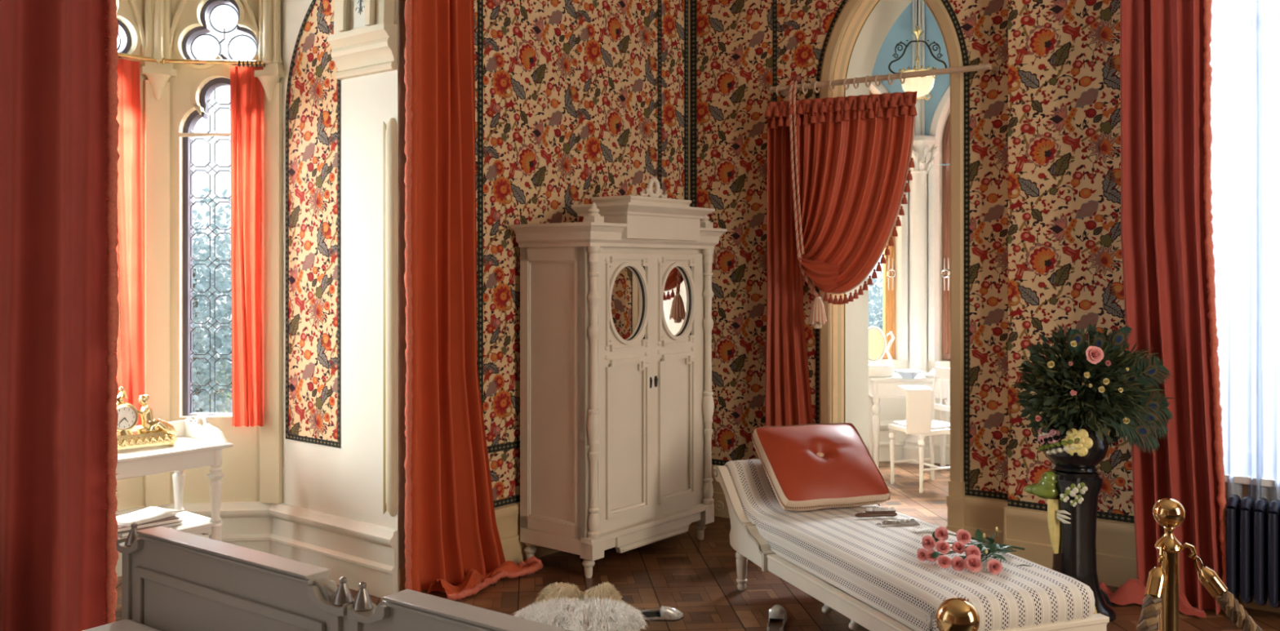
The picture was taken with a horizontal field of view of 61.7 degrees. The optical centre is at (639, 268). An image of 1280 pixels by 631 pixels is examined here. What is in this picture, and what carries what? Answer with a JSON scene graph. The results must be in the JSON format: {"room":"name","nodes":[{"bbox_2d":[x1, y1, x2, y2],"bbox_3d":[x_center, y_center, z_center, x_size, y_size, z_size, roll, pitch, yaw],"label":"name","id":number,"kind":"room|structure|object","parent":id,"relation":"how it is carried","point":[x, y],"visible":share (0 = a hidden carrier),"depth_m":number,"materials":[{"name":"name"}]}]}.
{"room":"historic interior","nodes":[
{"label":"historic interior","id":0,"kind":"room"},
{"bbox_2d":[115,0,148,511],"bbox_3d":[-2.856,-0.450,5.554,0.160,4.100,0.650,0,0,39],"label":"wall","id":1,"kind":"structure","parent":0,"point":[131,491],"depth_m":5.68,"materials":[{"name":"beige paint"}]},
{"bbox_2d":[115,0,141,60],"bbox_3d":[-2.844,-0.355,5.544,0.152,2.312,0.462,0,0,39],"label":"window","id":2,"kind":"structure","parent":1,"relation":"in","point":[124,36],"depth_m":5.66,"materials":[{"name":"grey"}]},
{"bbox_2d":[117,52,159,63],"bbox_3d":[-2.758,-1.105,5.488,0.086,0.034,0.604,0,0,39],"label":"curtain rod","id":3,"kind":"object","parent":1,"relation":"attached to","point":[122,55],"visible":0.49,"depth_m":5.60,"materials":[{"name":"gold metal"}]},
{"bbox_2d":[115,58,145,426],"bbox_3d":[-2.689,-0.120,5.537,0.268,1.930,0.070,0,0,-44],"label":"window curtain","id":4,"kind":"object","parent":3,"relation":"hanging from","point":[131,339],"visible":0.47,"depth_m":5.59,"materials":[{"name":"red fabric"}]},
{"bbox_2d":[127,0,284,506],"bbox_3d":[-2.606,-0.619,5.353,0.619,3.763,1.656,0,0,39],"label":"column","id":5,"kind":"structure","parent":1,"relation":"attached to","point":[157,40],"depth_m":5.74,"materials":[{"name":"beige paint"}]},
{"bbox_2d":[167,0,260,503],"bbox_3d":[-2.298,-0.450,5.872,0.608,4.100,0.160,0,0,-6],"label":"wall","id":6,"kind":"structure","parent":0,"point":[241,463],"depth_m":5.78,"materials":[{"name":"beige paint"}]},
{"bbox_2d":[160,57,267,67],"bbox_3d":[-2.268,-1.101,5.755,0.579,0.042,0.089,0,0,-6],"label":"curtain rod","id":7,"kind":"object","parent":6,"relation":"attached to","point":[163,60],"visible":1,"depth_m":5.72,"materials":[{"name":"gold metal"}]},
{"bbox_2d":[230,66,263,426],"bbox_3d":[-2.107,-0.120,5.748,0.172,1.930,0.054,0,0,-5],"label":"window curtain","id":8,"kind":"object","parent":7,"relation":"hanging from","point":[246,91],"visible":1,"depth_m":5.75,"materials":[{"name":"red fabric"}]},
{"bbox_2d":[173,0,258,416],"bbox_3d":[-2.282,-0.355,5.857,0.462,2.312,0.152,0,0,-6],"label":"window","id":9,"kind":"structure","parent":6,"relation":"in","point":[188,133],"depth_m":5.85,"materials":[{"name":"grey"}]},
{"bbox_2d":[279,0,406,591],"bbox_3d":[-1.541,-0.450,5.547,1.044,4.100,0.120,0,0,39],"label":"wall","id":10,"kind":"structure","parent":0,"point":[347,482],"depth_m":5.37,"materials":[{"name":"paint"}]},
{"bbox_2d":[285,0,340,448],"bbox_3d":[-1.714,-0.309,5.606,0.483,2.444,0.005,0,0,39],"label":"wallpaper","id":11,"kind":"structure","parent":10,"relation":"attached to","point":[313,97],"depth_m":5.60,"materials":[{"name":"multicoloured paper"}]},
{"bbox_2d":[327,0,406,591],"bbox_3d":[-1.302,-0.450,5.374,0.467,4.100,0.338,0,0,36],"label":"trim","id":12,"kind":"structure","parent":10,"relation":"attached to","point":[363,42],"depth_m":5.18,"materials":[{"name":"stone"}]},
{"bbox_2d":[473,0,688,507],"bbox_3d":[-0.527,-0.450,6.231,0.255,4.100,2.439,0,0,39],"label":"wall","id":13,"kind":"structure","parent":0,"point":[577,101],"depth_m":6.07,"materials":[{"name":"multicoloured paper"}]},
{"bbox_2d":[115,501,559,598],"bbox_3d":[-1.463,1.431,5.992,1.480,0.337,3.941,0,0,39],"label":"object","id":14,"kind":"structure","parent":13,"relation":"attached to","point":[358,552],"depth_m":5.59,"materials":[{"name":"paint"}]},
{"bbox_2d":[403,0,542,600],"bbox_3d":[-0.828,-0.353,5.418,0.281,3.914,0.810,0,0,34],"label":"velvet curtain","id":15,"kind":"object","parent":13,"relation":"hanging from","point":[452,536],"visible":1,"depth_m":5.32,"materials":[{"name":"red fabric"}]},
{"bbox_2d":[115,461,1279,630],"bbox_3d":[0.500,1.630,3.500,13.000,0.060,15.000,0,0,0],"label":"floor","id":16,"kind":"structure","parent":0,"point":[696,578],"depth_m":5.41,"materials":[{"name":"brown wood"}]},
{"bbox_2d":[115,413,233,541],"bbox_3d":[-2.418,1.161,4.997,0.440,0.877,0.880,0,0,39],"label":"side table","id":17,"kind":"object","parent":16,"relation":"on","point":[197,446],"visible":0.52,"depth_m":5.15,"materials":[{"name":"white paint"}]},
{"bbox_2d":[116,386,177,449],"bbox_3d":[-2.375,0.700,5.044,0.394,0.297,0.115,0,0,-43],"label":"mantel clock","id":18,"kind":"object","parent":17,"relation":"on","point":[152,432],"visible":0.83,"depth_m":5.03,"materials":[{"name":"gold metal"}]},
{"bbox_2d":[117,519,183,537],"bbox_3d":[-2.361,1.212,5.053,0.228,0.021,0.308,0,0,34],"label":"book","id":19,"kind":"object","parent":17,"relation":"on","point":[125,534],"visible":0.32,"depth_m":4.97,"materials":[{"name":"white paper"}]},
{"bbox_2d":[117,515,179,532],"bbox_3d":[-2.361,1.190,5.053,0.228,0.021,0.288,0,0,44],"label":"book","id":20,"kind":"object","parent":19,"relation":"on","point":[173,519],"visible":0.27,"depth_m":5.00,"materials":[{"name":"white paper"}]},
{"bbox_2d":[115,506,177,526],"bbox_3d":[-2.361,1.169,5.064,0.202,0.019,0.280,0,0,27],"label":"sheaf","id":21,"kind":"object","parent":20,"relation":"on","point":[150,513],"visible":0.84,"depth_m":5.08,"materials":[{"name":"white paper"}]},
{"bbox_2d":[117,511,222,539],"bbox_3d":[-2.422,1.253,5.000,0.390,0.062,0.800,0,0,39],"label":"shelf","id":22,"kind":"object","parent":17,"relation":"attached to","point":[193,523],"depth_m":5.16,"materials":[{"name":"white paint"}]},
{"bbox_2d":[83,522,354,630],"bbox_3d":[-1.787,1.100,2.321,1.125,1.000,2.086,0,0,36],"label":"bed","id":23,"kind":"object","parent":16,"relation":"on","point":[172,580],"visible":0.96,"depth_m":3.14,"materials":[{"name":"grey paint"}]},
{"bbox_2d":[346,582,570,630],"bbox_3d":[-0.863,1.100,1.654,1.156,1.000,2.086,0,0,36],"label":"bed","id":24,"kind":"object","parent":16,"relation":"on","point":[407,610],"visible":1,"depth_m":2.63,"materials":[{"name":"grey paint"}]},
{"bbox_2d":[511,581,654,630],"bbox_3d":[-0.261,1.535,4.729,0.710,0.150,0.774,0,0,8],"label":"rug","id":25,"kind":"object","parent":16,"relation":"on","point":[600,607],"visible":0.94,"depth_m":4.71,"materials":[{"name":"white fur"}]},
{"bbox_2d":[511,177,727,577],"bbox_3d":[-0.062,0.547,6.032,0.637,2.106,1.222,0,0,39],"label":"wardrobe","id":26,"kind":"object","parent":16,"relation":"on","point":[617,403],"visible":0.98,"depth_m":5.75,"materials":[{"name":"beige paint"}]},
{"bbox_2d":[611,266,644,340],"bbox_3d":[-0.077,0.185,5.742,0.006,0.406,0.298,0,0,41],"label":"mirror","id":27,"kind":"object","parent":26,"relation":"attached to","point":[628,291],"depth_m":5.75,"materials":[{"name":"clear glass"}]},
{"bbox_2d":[662,266,690,336],"bbox_3d":[0.198,0.185,6.101,0.006,0.406,0.298,0,0,39],"label":"mirror","id":28,"kind":"object","parent":26,"relation":"attached to","point":[677,295],"depth_m":6.11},
{"bbox_2d":[639,605,683,622],"bbox_3d":[0.098,1.549,4.818,0.198,0.069,0.069,0,0,-6],"label":"slipper","id":29,"kind":"object","parent":16,"relation":"on","point":[667,614],"visible":0.85,"depth_m":4.80,"materials":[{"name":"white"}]},
{"bbox_2d":[766,604,787,630],"bbox_3d":[0.612,1.553,4.790,0.084,0.093,0.285,0,0,11],"label":"slipper","id":30,"kind":"object","parent":16,"relation":"on","point":[777,620],"visible":1,"depth_m":4.78,"materials":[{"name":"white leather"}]},
{"bbox_2d":[822,604,858,630],"bbox_3d":[1.073,1.525,4.921,0.400,0.150,0.280,0,0,-20],"label":"slippers","id":31,"kind":"object","parent":16,"relation":"on","point":[826,609],"visible":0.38,"depth_m":4.75,"materials":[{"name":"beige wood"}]},
{"bbox_2d":[868,373,950,473],"bbox_3d":[2.130,1.220,8.436,0.680,0.760,0.450,0,0,3],"label":"table","id":32,"kind":"object","parent":16,"relation":"on","point":[879,388],"visible":0.47,"depth_m":8.28,"materials":[{"name":"white paint"}]},
{"bbox_2d":[868,326,894,377],"bbox_3d":[1.820,0.644,8.361,0.336,0.392,0.110,0,0,0],"label":"mirror","id":33,"kind":"object","parent":32,"relation":"on","point":[877,348],"visible":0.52,"depth_m":8.35,"materials":[{"name":"white paint"}]},
{"bbox_2d":[893,368,923,378],"bbox_3d":[2.053,0.810,8.207,0.220,0.060,0.220,0,0,0],"label":"basin","id":34,"kind":"object","parent":32,"relation":"on","point":[904,373],"visible":1,"depth_m":8.16,"materials":[{"name":"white ceramic"}]},
{"bbox_2d":[920,368,938,377],"bbox_3d":[2.264,0.805,8.276,0.195,0.070,0.150,0,0,0],"label":"dish","id":35,"kind":"object","parent":32,"relation":"on","point":[931,374],"visible":0.67,"depth_m":8.25,"materials":[{"name":"white ceramic"}]},
{"bbox_2d":[920,373,938,377],"bbox_3d":[2.264,0.828,8.276,0.195,0.025,0.150,0,0,0],"label":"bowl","id":36,"kind":"object","parent":35,"relation":"on","point":[926,375],"depth_m":8.24,"materials":[{"name":"white ceramic"}]},
{"bbox_2d":[712,458,1109,630],"bbox_3d":[1.079,1.299,4.820,0.822,0.602,1.920,0,0,-20],"label":"daybed","id":37,"kind":"object","parent":16,"relation":"on","point":[873,575],"visible":0.7,"depth_m":4.39,"materials":[{"name":"white fabric"}]},
{"bbox_2d":[751,422,889,511],"bbox_3d":[0.918,1.004,5.483,0.611,0.371,0.444,0,0,-18],"label":"cushion","id":38,"kind":"object","parent":37,"relation":"on","point":[808,467],"visible":1,"depth_m":5.38,"materials":[{"name":"leather"}]},
{"bbox_2d":[854,506,897,517],"bbox_3d":[1.125,1.164,5.118,0.205,0.040,0.039,0,0,-6],"label":"hairbrush","id":39,"kind":"object","parent":37,"relation":"on","point":[876,512],"visible":1,"depth_m":5.11,"materials":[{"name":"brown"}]},
{"bbox_2d":[875,518,919,525],"bbox_3d":[1.187,1.174,4.962,0.200,0.018,0.077,0,0,-9],"label":"folding fan","id":40,"kind":"object","parent":37,"relation":"on","point":[908,521],"visible":1,"depth_m":4.95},
{"bbox_2d":[912,528,937,532],"bbox_3d":[1.300,1.175,4.837,0.130,0.012,0.050,0,0,-12],"label":"paper cone","id":41,"kind":"object","parent":37,"relation":"on","point":[920,529],"visible":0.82,"depth_m":4.83,"materials":[{"name":"white paper"}]},
{"bbox_2d":[916,526,1016,574],"bbox_3d":[1.352,1.131,4.415,0.346,0.121,0.539,0,0,28],"label":"bouquet","id":42,"kind":"object","parent":37,"relation":"on","point":[973,556],"visible":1,"depth_m":4.30,"materials":[{"name":"pink plant"}]},
{"bbox_2d":[993,542,1024,550],"bbox_3d":[1.563,1.177,4.545,0.134,0.010,0.012,0,0,39],"label":"twig","id":43,"kind":"object","parent":37,"relation":"on","point":[1015,547],"visible":0.7,"depth_m":4.53,"materials":[{"name":"green plant"}]},
{"bbox_2d":[888,361,950,493],"bbox_3d":[2.131,1.154,7.893,0.457,0.894,0.402,0,0,-22],"label":"chair","id":44,"kind":"object","parent":16,"relation":"on","point":[938,428],"visible":0.59,"depth_m":7.96,"materials":[{"name":"white paint"}]},
{"bbox_2d":[897,385,933,434],"bbox_3d":[1.927,0.985,7.496,0.192,0.313,0.207,0,0,0],"label":"towel","id":45,"kind":"object","parent":44,"relation":"on","point":[919,398],"visible":1,"depth_m":7.40,"materials":[{"name":"white fabric"}]},
{"bbox_2d":[935,597,979,630],"bbox_3d":[0.578,1.100,1.950,0.320,1.000,0.320,0,0,0],"label":"stanchion","id":46,"kind":"object","parent":16,"relation":"on","point":[953,614],"visible":1,"depth_m":1.93,"materials":[{"name":"gold metal"}]},
{"bbox_2d":[1023,466,1116,622],"bbox_3d":[2.026,1.269,5.000,0.347,0.662,0.346,0,0,-27],"label":"pedestal","id":47,"kind":"object","parent":16,"relation":"on","point":[1072,498],"visible":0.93,"depth_m":4.92,"materials":[{"name":"black ceramic"}]},
{"bbox_2d":[1037,418,1108,472],"bbox_3d":[2.019,0.826,4.997,0.304,0.225,0.310,0,0,38],"label":"jardiniere","id":48,"kind":"object","parent":47,"relation":"on","point":[1080,451],"visible":0.93,"depth_m":4.89,"materials":[{"name":"black ceramic"}]},
{"bbox_2d":[1009,323,1173,453],"bbox_3d":[2.091,0.559,4.987,0.747,0.618,0.567,0,0,0],"label":"dried flower arrangement","id":49,"kind":"object","parent":48,"relation":"in","point":[1108,376],"visible":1,"depth_m":4.90,"materials":[{"name":"green plant"}]},
{"bbox_2d":[1099,0,1226,617],"bbox_3d":[2.463,-0.350,5.064,0.602,3.904,0.193,0,0,34],"label":"velvet curtain","id":50,"kind":"object","parent":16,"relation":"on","point":[1166,69],"visible":0.89,"depth_m":5.08,"materials":[{"name":"red fabric"}]},
{"bbox_2d":[1152,497,1196,630],"bbox_3d":[1.381,1.100,2.800,0.320,1.000,0.320,0,0,0],"label":"stanchion","id":51,"kind":"object","parent":16,"relation":"on","point":[1168,513],"visible":1,"depth_m":2.78,"materials":[{"name":"gold metal"}]},
{"bbox_2d":[1136,555,1167,630],"bbox_3d":[0.980,0.961,2.375,0.046,0.448,1.060,0,0,43],"label":"rope","id":52,"kind":"object","parent":51,"relation":"hanging from","point":[1152,605],"visible":1,"depth_m":2.70,"materials":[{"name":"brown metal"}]},
{"bbox_2d":[1193,555,1262,630],"bbox_3d":[1.931,0.972,2.370,1.281,0.465,0.046,0,0,38],"label":"rope","id":53,"kind":"object","parent":51,"relation":"hanging from","point":[1207,576],"visible":1,"depth_m":2.71,"materials":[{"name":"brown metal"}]},
{"bbox_2d":[1226,494,1279,618],"bbox_3d":[3.077,1.326,4.703,0.892,0.552,0.170,0,0,38],"label":"radiator","id":54,"kind":"object","parent":16,"relation":"on","point":[1252,526],"visible":0.94,"depth_m":4.87,"materials":[{"name":"black metal"}]},
{"bbox_2d":[688,0,1008,500],"bbox_3d":[1.383,-0.450,6.673,2.220,4.100,0.535,0,0,35],"label":"wall","id":55,"kind":"structure","parent":0,"point":[738,50],"depth_m":6.71,"materials":[{"name":"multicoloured paper"}]},
{"bbox_2d":[714,500,724,511],"bbox_3d":[0.507,1.532,6.908,0.072,0.072,0.012,0,0,35],"label":"wall socket","id":56,"kind":"object","parent":55,"relation":"attached to","point":[718,505],"visible":0.99,"depth_m":6.91,"materials":[{"name":"paint"}]},
{"bbox_2d":[711,464,1008,544],"bbox_3d":[1.232,1.438,6.438,2.200,0.325,0.040,0,0,35],"label":"baseboard","id":57,"kind":"structure","parent":55,"relation":"attached to","point":[984,514],"depth_m":5.97,"materials":[{"name":"paint"}]},
{"bbox_2d":[769,63,999,96],"bbox_3d":[1.388,-1.089,6.246,1.348,0.072,0.175,0,0,34],"label":"curtain rod","id":58,"kind":"object","parent":55,"relation":"attached to","point":[784,90],"visible":0.99,"depth_m":6.18,"materials":[{"name":"brown wood"}]},
{"bbox_2d":[788,80,826,328],"bbox_3d":[0.973,-0.392,6.405,0.154,1.496,0.306,0,0,-37],"label":"rope","id":59,"kind":"object","parent":58,"relation":"hanging from","point":[817,317],"visible":1,"depth_m":6.37,"materials":[{"name":"beige fabric"}]},
{"bbox_2d":[764,90,917,426],"bbox_3d":[1.141,0.283,6.287,0.995,2.604,0.227,0,0,34],"label":"door curtain","id":60,"kind":"object","parent":58,"relation":"hanging from","point":[855,160],"visible":0.91,"depth_m":6.32,"materials":[{"name":"red fabric"}]},
{"bbox_2d":[819,0,964,533],"bbox_3d":[1.604,-0.113,6.495,0.902,3.427,0.595,0,0,35],"label":"door frame","id":61,"kind":"structure","parent":55,"relation":"in","point":[868,43],"depth_m":6.49,"materials":[{"name":"paint"}]},
{"bbox_2d":[868,1,911,420],"bbox_3d":[1.840,-0.650,8.984,0.964,4.500,0.250,0,0,-5],"label":"wall","id":62,"kind":"structure","parent":0,"point":[891,409],"depth_m":8.93,"materials":[{"name":"white paint"}]},
{"bbox_2d":[868,90,896,359],"bbox_3d":[1.841,-0.397,8.976,0.596,2.304,0.107,0,0,-5],"label":"window","id":63,"kind":"structure","parent":62,"relation":"in","point":[889,273],"depth_m":8.98,"materials":[{"name":"orange wood"}]},
{"bbox_2d":[924,3,950,422],"bbox_3d":[2.745,-0.650,8.701,0.964,4.500,0.250,0,0,40],"label":"wall","id":64,"kind":"structure","parent":0,"point":[937,108],"depth_m":8.83,"materials":[{"name":"white paint"}]},
{"bbox_2d":[872,420,950,464],"bbox_3d":[2.136,1.275,8.345,2.527,0.650,1.281,0,0,17],"label":"baseboard","id":65,"kind":"structure","parent":64,"relation":"attached to","point":[884,440],"depth_m":8.90,"materials":[{"name":"white paint"}]},
{"bbox_2d":[902,0,938,464],"bbox_3d":[2.317,-0.600,8.905,0.351,4.400,0.356,0,0,0],"label":"column","id":66,"kind":"structure","parent":64,"relation":"attached to","point":[922,145],"depth_m":8.84,"materials":[{"name":"white paint"}]},
{"bbox_2d":[940,112,950,359],"bbox_3d":[2.739,-0.397,8.694,0.596,2.304,0.107,0,0,40],"label":"window","id":67,"kind":"structure","parent":64,"relation":"in","point":[945,273],"depth_m":8.84,"materials":[{"name":"brown wood"}]},
{"bbox_2d":[1008,0,1279,613],"bbox_3d":[3.403,-0.450,4.824,3.400,4.100,0.305,0,0,38],"label":"wall","id":68,"kind":"structure","parent":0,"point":[1065,260],"depth_m":5.59,"materials":[{"name":"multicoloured paper"}]},
{"bbox_2d":[1004,504,1137,587],"bbox_3d":[2.410,1.438,5.431,1.110,0.325,0.086,0,0,38],"label":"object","id":69,"kind":"structure","parent":68,"relation":"attached to","point":[1028,529],"depth_m":5.45,"materials":[{"name":"paint"}]},
{"bbox_2d":[1209,0,1262,501],"bbox_3d":[2.750,-0.550,5.126,0.393,3.300,0.057,0,0,38],"label":"sheer curtain","id":70,"kind":"object","parent":68,"relation":"hanging from","point":[1233,28],"visible":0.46,"depth_m":5.07,"materials":[{"name":"white fabric"}]},
{"bbox_2d":[1224,474,1275,487],"bbox_3d":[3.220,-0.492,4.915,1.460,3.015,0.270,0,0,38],"label":"windowsill","id":71,"kind":"structure","parent":68,"relation":"attached to","point":[1246,480],"depth_m":5.03,"materials":[{"name":"white paint"}]},
{"bbox_2d":[1256,0,1279,503],"bbox_3d":[3.264,-0.550,4.701,0.987,3.300,0.059,0,0,38],"label":"sheer curtain","id":72,"kind":"object","parent":68,"relation":"hanging from","point":[1268,11],"visible":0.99,"depth_m":4.99,"materials":[{"name":"white fabric"}]},
{"bbox_3d":[1.950,-2.850,7.578,2.405,0.400,2.749,0,0,0],"label":"ceiling","id":73,"kind":"structure","parent":0,"visible":0},
{"bbox_2d":[888,0,946,100],"bbox_3d":[2.007,-2.059,7.750,0.341,1.681,0.268,0,0,37],"label":"hanging lantern","id":74,"kind":"object","parent":73,"relation":"hanging from","point":[922,85],"visible":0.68,"depth_m":7.71,"materials":[{"name":"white glass"}]},
{"label":"outside","id":75,"kind":"structure","parent":0,"visible":0},
{"bbox_2d":[204,371,231,412],"bbox_3d":[0.000,8.600,51.000,120.000,0.001,78.000,0,0,0],"label":"ground","id":76,"kind":"structure","parent":75,"point":[228,393],"depth_m":71.56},
{"bbox_2d":[192,187,231,412],"bbox_3d":[-9.243,3.443,21.987,6.081,10.329,6.006,0,0,-7],"label":"tree","id":77,"kind":"object","parent":76,"relation":"on","point":[200,402],"visible":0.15,"depth_m":21.39,"materials":[{"name":"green plant"}]},
{"bbox_2d":[868,271,883,331],"bbox_3d":[6.043,4.267,26.053,6.426,8.684,6.516,0,0,23],"label":"tree","id":78,"kind":"object","parent":76,"relation":"on","point":[871,318],"visible":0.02,"depth_m":25.67,"materials":[{"name":"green plant"}]},
{"bbox_3d":[-2.552,-0.450,4.269,0.904,4.100,0.755,0,0,0],"label":"wall","id":79,"kind":"structure","parent":0,"visible":0},
{"bbox_2d":[0,0,119,630],"bbox_3d":[-2.163,-0.347,3.746,0.202,3.912,0.684,0,0,34],"label":"velvet curtain","id":80,"kind":"object","parent":79,"relation":"hanging from","point":[60,155],"visible":0.98,"depth_m":3.80,"materials":[{"name":"red fabric"}]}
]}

